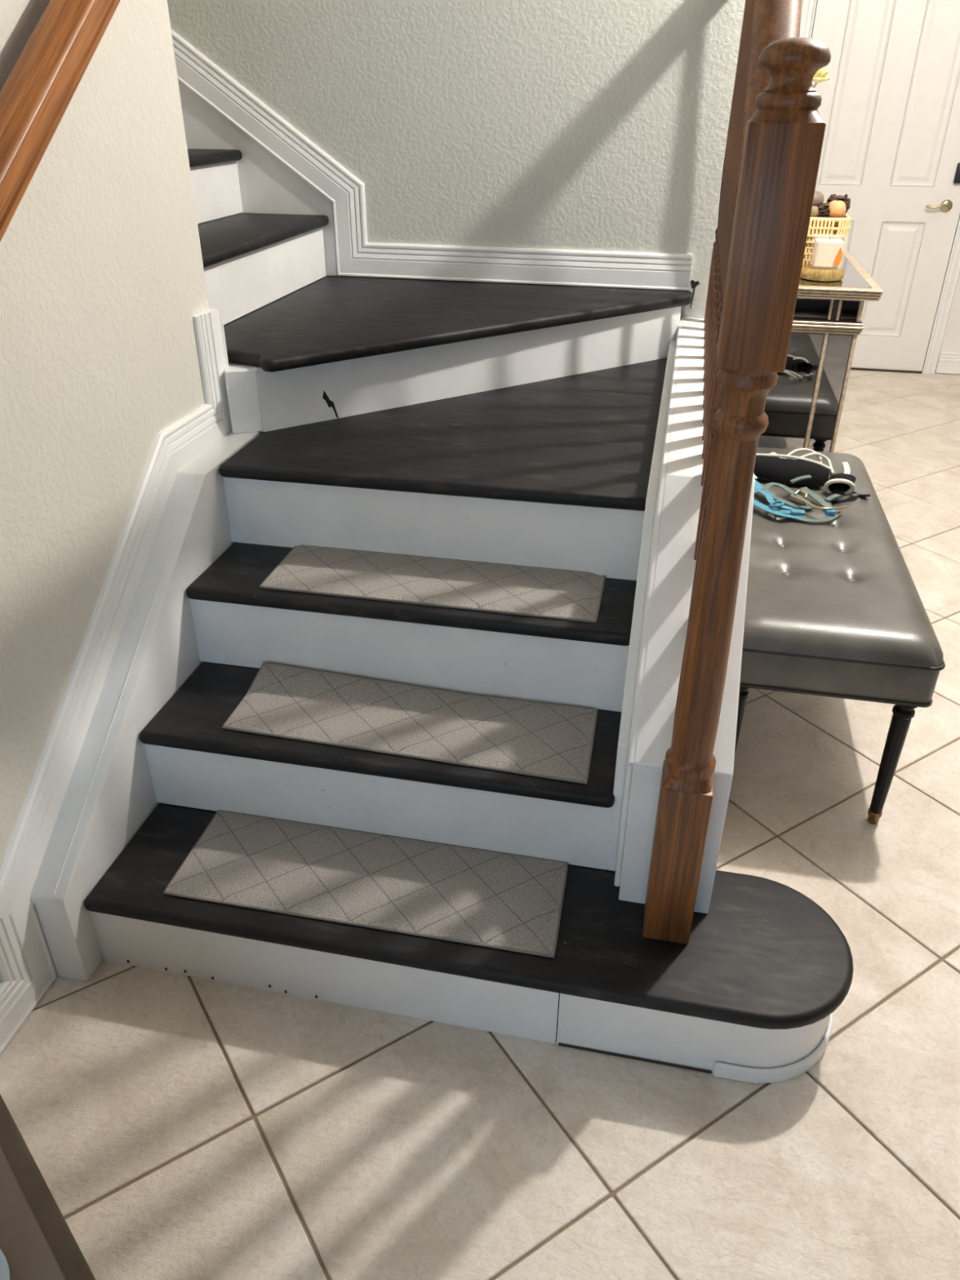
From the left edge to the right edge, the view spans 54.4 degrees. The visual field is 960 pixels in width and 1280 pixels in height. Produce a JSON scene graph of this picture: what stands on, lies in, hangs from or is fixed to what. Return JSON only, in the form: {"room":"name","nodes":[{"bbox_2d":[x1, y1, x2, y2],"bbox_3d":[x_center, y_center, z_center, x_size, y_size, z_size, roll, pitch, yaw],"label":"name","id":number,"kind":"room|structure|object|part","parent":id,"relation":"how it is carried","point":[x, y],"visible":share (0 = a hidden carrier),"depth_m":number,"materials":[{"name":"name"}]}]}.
{"room":"home stair hall","nodes":[
{"label":"home stair hall","id":0,"kind":"room"},
{"bbox_2d":[0,0,208,982],"bbox_3d":[-2.259,-0.655,0.097,2.515,3.900,4.153,6,31,10],"label":"wall","id":1,"kind":"structure","parent":0,"point":[103,286],"depth_m":1.67,"materials":[{"name":"beige paint"}]},
{"bbox_2d":[0,0,120,241],"bbox_3d":[-0.672,-0.843,1.410,0.087,0.817,1.093,6,31,10],"label":"wall handrail","id":2,"kind":"object","parent":1,"relation":"attached to","point":[44,79],"visible":1,"depth_m":1.38,"materials":[{"name":"brown wood"}]},
{"bbox_2d":[0,307,231,1053],"bbox_3d":[-0.962,0.572,0.860,0.022,1.017,3.563,6,31,10],"label":"baseboard","id":3,"kind":"structure","parent":1,"relation":"attached to","point":[27,970],"depth_m":1.76,"materials":[{"name":"white paint"}]},
{"bbox_2d":[167,0,745,434],"bbox_3d":[-1.014,-2.174,2.697,3.716,3.900,0.120,6,31,10],"label":"wall","id":4,"kind":"structure","parent":0,"point":[582,125],"depth_m":2.74,"materials":[{"name":"grey paint"}]},
{"bbox_2d":[170,28,692,290],"bbox_3d":[-0.642,-1.794,2.745,2.622,1.352,0.022,6,31,10],"label":"baseboard","id":5,"kind":"structure","parent":4,"relation":"attached to","point":[281,171],"depth_m":2.91,"materials":[{"name":"white paint"}]},
{"bbox_3d":[-1.167,-1.809,2.870,1.435,1.247,0.012,6,31,10],"label":"skirt panel","id":6,"kind":"part","parent":5,"relation":"part of","materials":[{"name":"white paint"}]},
{"bbox_2d":[0,369,959,1279],"bbox_3d":[0.903,0.278,2.447,3.816,0.060,8.501,6,31,10],"label":"floor","id":7,"kind":"structure","parent":0,"point":[179,1126],"depth_m":1.54,"materials":[{"name":"beige tile"}]},
{"bbox_2d":[0,1094,95,1279],"bbox_3d":[-0.591,0.801,1.086,0.240,0.401,0.490,-25,39,-36],"label":"chest","id":8,"kind":"object","parent":7,"relation":"on","point":[37,1242],"visible":1,"depth_m":1.00,"materials":[{"name":"brown wood"}]},
{"bbox_2d":[0,1248,9,1279],"bbox_3d":[-0.533,0.659,0.913,0.140,0.018,0.140,6,31,10],"label":"shallow bowl","id":9,"kind":"object","parent":8,"relation":"on","point":[4,1268],"visible":1,"depth_m":0.94,"materials":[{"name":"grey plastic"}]},
{"bbox_3d":[-0.590,0.631,0.985,0.194,0.005,0.444,-25,39,-36],"label":"panel","id":10,"kind":"part","parent":8,"relation":"part of","materials":[{"name":"brown wood"}]},
{"bbox_2d":[31,148,853,1083],"bbox_3d":[-0.488,-0.579,2.205,2.660,1.650,2.074,6,31,10],"label":"staircase","id":11,"kind":"structure","parent":7,"relation":"on","point":[514,424],"depth_m":1.90,"materials":[{"name":"black paint"}]},
{"bbox_2d":[163,809,568,957],"bbox_3d":[-0.204,0.444,1.744,0.723,0.014,0.236,6,31,10],"label":"mat","id":12,"kind":"object","parent":11,"relation":"on","point":[455,893],"visible":1,"depth_m":1.73,"materials":[{"name":"grey fabric"}]},
{"bbox_2d":[222,662,598,784],"bbox_3d":[-0.135,0.155,1.851,0.723,0.031,0.241,6,31,10],"label":"mat","id":13,"kind":"object","parent":11,"relation":"on","point":[543,740],"visible":1,"depth_m":1.84,"materials":[{"name":"grey fabric"}]},
{"bbox_2d":[259,544,605,622],"bbox_3d":[-0.093,-0.131,1.981,0.704,0.014,0.240,6,31,10],"label":"mat","id":14,"kind":"object","parent":11,"relation":"on","point":[450,583],"visible":0.8,"depth_m":1.95,"materials":[{"name":"grey fabric"}]},
{"bbox_2d":[642,0,831,944],"bbox_3d":[0.515,-0.661,2.010,0.100,1.651,1.908,6,31,10],"label":"newel post","id":15,"kind":"object","parent":11,"relation":"on","point":[775,133],"visible":1,"depth_m":1.22,"materials":[{"name":"brown wood"}]},
{"bbox_3d":[0.522,-1.134,1.759,0.060,0.545,1.838,6,31,10],"label":"handrail","id":16,"kind":"part","parent":15,"relation":"part of","materials":[{"name":"brown wood"}]},
{"bbox_2d":[757,249,883,452],"bbox_3d":[1.128,-0.936,3.552,0.441,0.917,0.905,6,31,10],"label":"chest","id":17,"kind":"object","parent":7,"relation":"on","point":[803,409],"visible":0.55,"depth_m":3.08,"materials":[{"name":"silver metal"}]},
{"bbox_3d":[0.985,-0.715,3.219,0.265,0.673,0.007,6,31,10],"label":"mirror panel","id":18,"kind":"part","parent":17,"relation":"part of","materials":[{"name":"grey mirror"}]},
{"bbox_3d":[0.987,-1.072,3.009,0.265,0.060,0.007,6,31,10],"label":"mirror panel","id":19,"kind":"part","parent":17,"relation":"part of","materials":[{"name":"black mirror"}]},
{"bbox_2d":[800,263,844,280],"bbox_3d":[1.124,-1.210,3.076,0.140,0.034,0.140,6,31,10],"label":"dish","id":20,"kind":"object","parent":17,"relation":"on","point":[809,272],"visible":0.91,"depth_m":3.03,"materials":[{"name":"gold metal"}]},
{"bbox_2d":[810,236,844,266],"bbox_3d":[1.131,-1.265,3.042,0.100,0.096,0.100,6,31,10],"label":"candle jar","id":21,"kind":"object","parent":20,"relation":"on","point":[827,252],"visible":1,"depth_m":3.01,"materials":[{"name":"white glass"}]},
{"bbox_2d":[802,213,850,266],"bbox_3d":[1.108,-1.361,3.196,0.262,0.175,0.208,6,31,10],"label":"wicker basket","id":22,"kind":"object","parent":17,"relation":"on","point":[819,227],"visible":0.21,"depth_m":3.08,"materials":[{"name":"wicker"}]},
{"bbox_2d":[810,204,818,217],"bbox_3d":[1.097,-1.413,3.089,0.046,0.047,0.046,6,31,10],"label":"dried fruit","id":23,"kind":"object","parent":22,"relation":"in","point":[815,212],"visible":0.56,"depth_m":3.07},
{"bbox_2d":[812,191,824,207],"bbox_3d":[1.100,-1.460,3.098,0.078,0.059,0.068,6,31,10],"label":"dried fruit","id":24,"kind":"object","parent":22,"relation":"in","point":[819,197],"visible":0.4,"depth_m":3.07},
{"bbox_2d":[817,203,830,217],"bbox_3d":[1.138,-1.417,3.090,0.064,0.057,0.064,6,31,10],"label":"pine cone","id":25,"kind":"object","parent":22,"relation":"in","point":[823,209],"visible":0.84,"depth_m":3.07,"materials":[{"name":"brown plant"}]},
{"bbox_2d":[827,199,845,217],"bbox_3d":[1.172,-1.417,3.076,0.062,0.063,0.063,6,31,10],"label":"dried fruit","id":26,"kind":"object","parent":22,"relation":"in","point":[837,208],"visible":0.9,"depth_m":3.06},
{"bbox_2d":[826,193,850,214],"bbox_3d":[1.197,-1.453,3.126,0.078,0.070,0.079,6,31,10],"label":"pine cone","id":27,"kind":"object","parent":22,"relation":"in","point":[844,198],"visible":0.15,"depth_m":3.10,"materials":[{"name":"brown plant"}]},
{"bbox_3d":[1.123,-1.226,3.384,0.391,0.035,0.879,6,31,10],"label":"waist moulding","id":28,"kind":"part","parent":17,"relation":"part of","materials":[{"name":"silver metal"}]},
{"bbox_3d":[1.163,-0.696,3.187,0.076,0.673,0.007,6,31,10],"label":"mirror panel","id":29,"kind":"part","parent":17,"relation":"part of","materials":[{"name":"silver metal"}]},
{"bbox_3d":[1.123,-1.338,3.334,0.405,0.002,0.853,6,31,10],"label":"mirror panel","id":30,"kind":"part","parent":17,"relation":"part of","materials":[{"name":"silver metal"}]},
{"bbox_3d":[1.130,-1.316,3.329,0.441,0.032,0.905,6,31,10],"label":"moulding","id":31,"kind":"part","parent":17,"relation":"part of","materials":[{"name":"silver metal"}]},
{"bbox_3d":[1.176,-1.051,2.975,0.054,0.060,0.007,6,31,10],"label":"mirror panel","id":32,"kind":"part","parent":17,"relation":"part of","materials":[{"name":"black mirror"}]},
{"bbox_3d":[1.026,-1.461,3.305,0.072,0.235,0.072,6,31,10],"label":"slim vase","id":33,"kind":"object","parent":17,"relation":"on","visible":0},
{"bbox_2d":[812,67,830,87],"bbox_3d":[1.075,-1.684,3.119,0.117,0.386,0.082,6,31,10],"label":"flower","id":34,"kind":"object","parent":33,"relation":"in","point":[818,77],"visible":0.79,"depth_m":3.01,"materials":[{"name":"yellow plant"}]},
{"bbox_2d":[734,447,945,824],"bbox_3d":[0.858,-0.104,2.551,0.443,0.494,1.239,6,31,10],"label":"tufted bench","id":35,"kind":"object","parent":7,"relation":"on","point":[835,608],"visible":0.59,"depth_m":2.02,"materials":[{"name":"grey leather"}]},
{"bbox_3d":[0.568,0.219,2.115,0.048,0.315,0.048,6,31,10],"label":"leg","id":36,"kind":"part","parent":35,"relation":"part of","materials":[{"name":"black paint"}]},
{"bbox_2d":[753,475,835,519],"bbox_3d":[0.748,-0.395,2.510,0.192,0.044,0.379,-16,34,-26],"label":"harness","id":37,"kind":"object","parent":35,"relation":"on","point":[773,504],"visible":0.66,"depth_m":2.44,"materials":[{"name":"blue fabric"}]},
{"bbox_2d":[761,475,846,523],"bbox_3d":[0.858,-0.377,2.473,0.215,0.046,0.235,6,31,10],"label":"leash","id":38,"kind":"object","parent":35,"relation":"on","point":[806,491],"visible":0.94,"depth_m":2.48,"materials":[{"name":"grey fabric"}]},
{"bbox_3d":[0.880,-0.354,2.442,0.144,0.018,0.058,13,33,21],"label":"metal chain","id":39,"kind":"part","parent":38,"relation":"part of","materials":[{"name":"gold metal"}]},
{"bbox_2d":[769,448,850,475],"bbox_3d":[0.960,-0.524,2.735,0.240,0.047,0.126,13,33,20],"label":"lead","id":40,"kind":"object","parent":35,"relation":"on","point":[846,468],"visible":0.55,"depth_m":2.74,"materials":[{"name":"white fabric"}]},
{"bbox_3d":[0.951,-0.540,2.762,0.125,0.047,0.046,1,30,0],"label":"cord","id":41,"kind":"part","parent":40,"relation":"part of","materials":[{"name":"white fabric"}]},
{"bbox_3d":[0.933,-0.524,2.740,0.203,0.042,0.082,6,31,10],"label":"cord","id":42,"kind":"part","parent":40,"relation":"part of","materials":[{"name":"white fabric"}]},
{"bbox_2d":[753,453,870,503],"bbox_3d":[0.899,-0.461,2.620,0.384,0.093,0.129,15,33,24],"label":"vest","id":43,"kind":"object","parent":35,"relation":"on","point":[771,468],"visible":0.86,"depth_m":2.60,"materials":[{"name":"black fabric"}]},
{"bbox_3d":[0.859,-0.188,2.502,0.435,0.007,1.231,6,31,10],"label":"trim","id":44,"kind":"part","parent":35,"relation":"part of","materials":[{"name":"grey leather"}]},
{"bbox_2d":[742,447,943,667],"bbox_3d":[0.859,-0.291,2.441,0.441,0.061,1.237,6,31,10],"label":"seat cushion","id":45,"kind":"object","parent":35,"relation":"on","point":[842,591],"depth_m":2.09,"materials":[{"name":"grey leather"}]},
{"bbox_3d":[0.903,0.256,2.055,0.048,0.315,0.048,6,31,10],"label":"leg","id":46,"kind":"part","parent":35,"relation":"part of","materials":[{"name":"black paint"}]},
{"bbox_2d":[618,317,755,913],"bbox_3d":[0.514,-0.182,2.337,0.171,0.840,1.830,6,31,10],"label":"wall","id":47,"kind":"structure","parent":0,"point":[672,564],"depth_m":1.63,"materials":[{"name":"white paint"}]},
{"bbox_3d":[0.437,-0.391,2.234,0.011,0.374,1.828,6,31,10],"label":"cap moulding","id":48,"kind":"part","parent":47,"relation":"part of","materials":[{"name":"white paint"}]},
{"bbox_2d":[801,0,959,373],"bbox_3d":[2.433,-2.898,4.999,2.300,2.850,0.120,6,31,10],"label":"wall","id":49,"kind":"structure","parent":0,"point":[951,341],"depth_m":5.47,"materials":[{"name":"white paint"}]},
{"bbox_2d":[799,0,959,373],"bbox_3d":[2.201,-2.729,5.070,1.085,2.485,0.020,6,31,10],"label":"door frame","id":50,"kind":"structure","parent":49,"relation":"attached to","point":[807,6],"depth_m":5.37,"materials":[{"name":"white paint"}]},
{"bbox_2d":[808,0,959,373],"bbox_3d":[2.197,-2.695,5.073,0.956,2.422,0.113,6,31,10],"label":"door","id":51,"kind":"structure","parent":49,"relation":"in","point":[889,108],"depth_m":5.09,"materials":[{"name":"white paint"}]},
{"bbox_3d":[2.005,-2.117,5.462,0.221,0.616,0.013,6,31,10],"label":"panel","id":52,"kind":"part","parent":51,"relation":"part of","materials":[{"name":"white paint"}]},
{"bbox_3d":[2.009,-2.939,4.980,0.221,0.921,0.013,6,31,10],"label":"panel","id":53,"kind":"part","parent":51,"relation":"part of","materials":[{"name":"white paint"}]},
{"bbox_3d":[2.374,-2.077,5.396,0.226,0.616,0.013,6,31,10],"label":"panel","id":54,"kind":"part","parent":51,"relation":"part of","materials":[{"name":"white paint"}]},
{"bbox_3d":[2.379,-2.898,4.914,0.226,0.921,0.013,6,31,10],"label":"panel","id":55,"kind":"part","parent":51,"relation":"part of","materials":[{"name":"white paint"}]},
{"bbox_3d":[2.526,-2.385,5.139,0.145,0.064,0.053,6,31,10],"label":"lever handle","id":56,"kind":"part","parent":51,"relation":"part of","materials":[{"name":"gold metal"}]},
{"bbox_2d":[935,351,959,373],"bbox_3d":[3.129,-1.613,5.497,0.815,0.125,0.022,6,31,10],"label":"baseboard","id":57,"kind":"structure","parent":49,"relation":"attached to","point":[948,362],"depth_m":5.56,"materials":[{"name":"white paint"}]}
]}

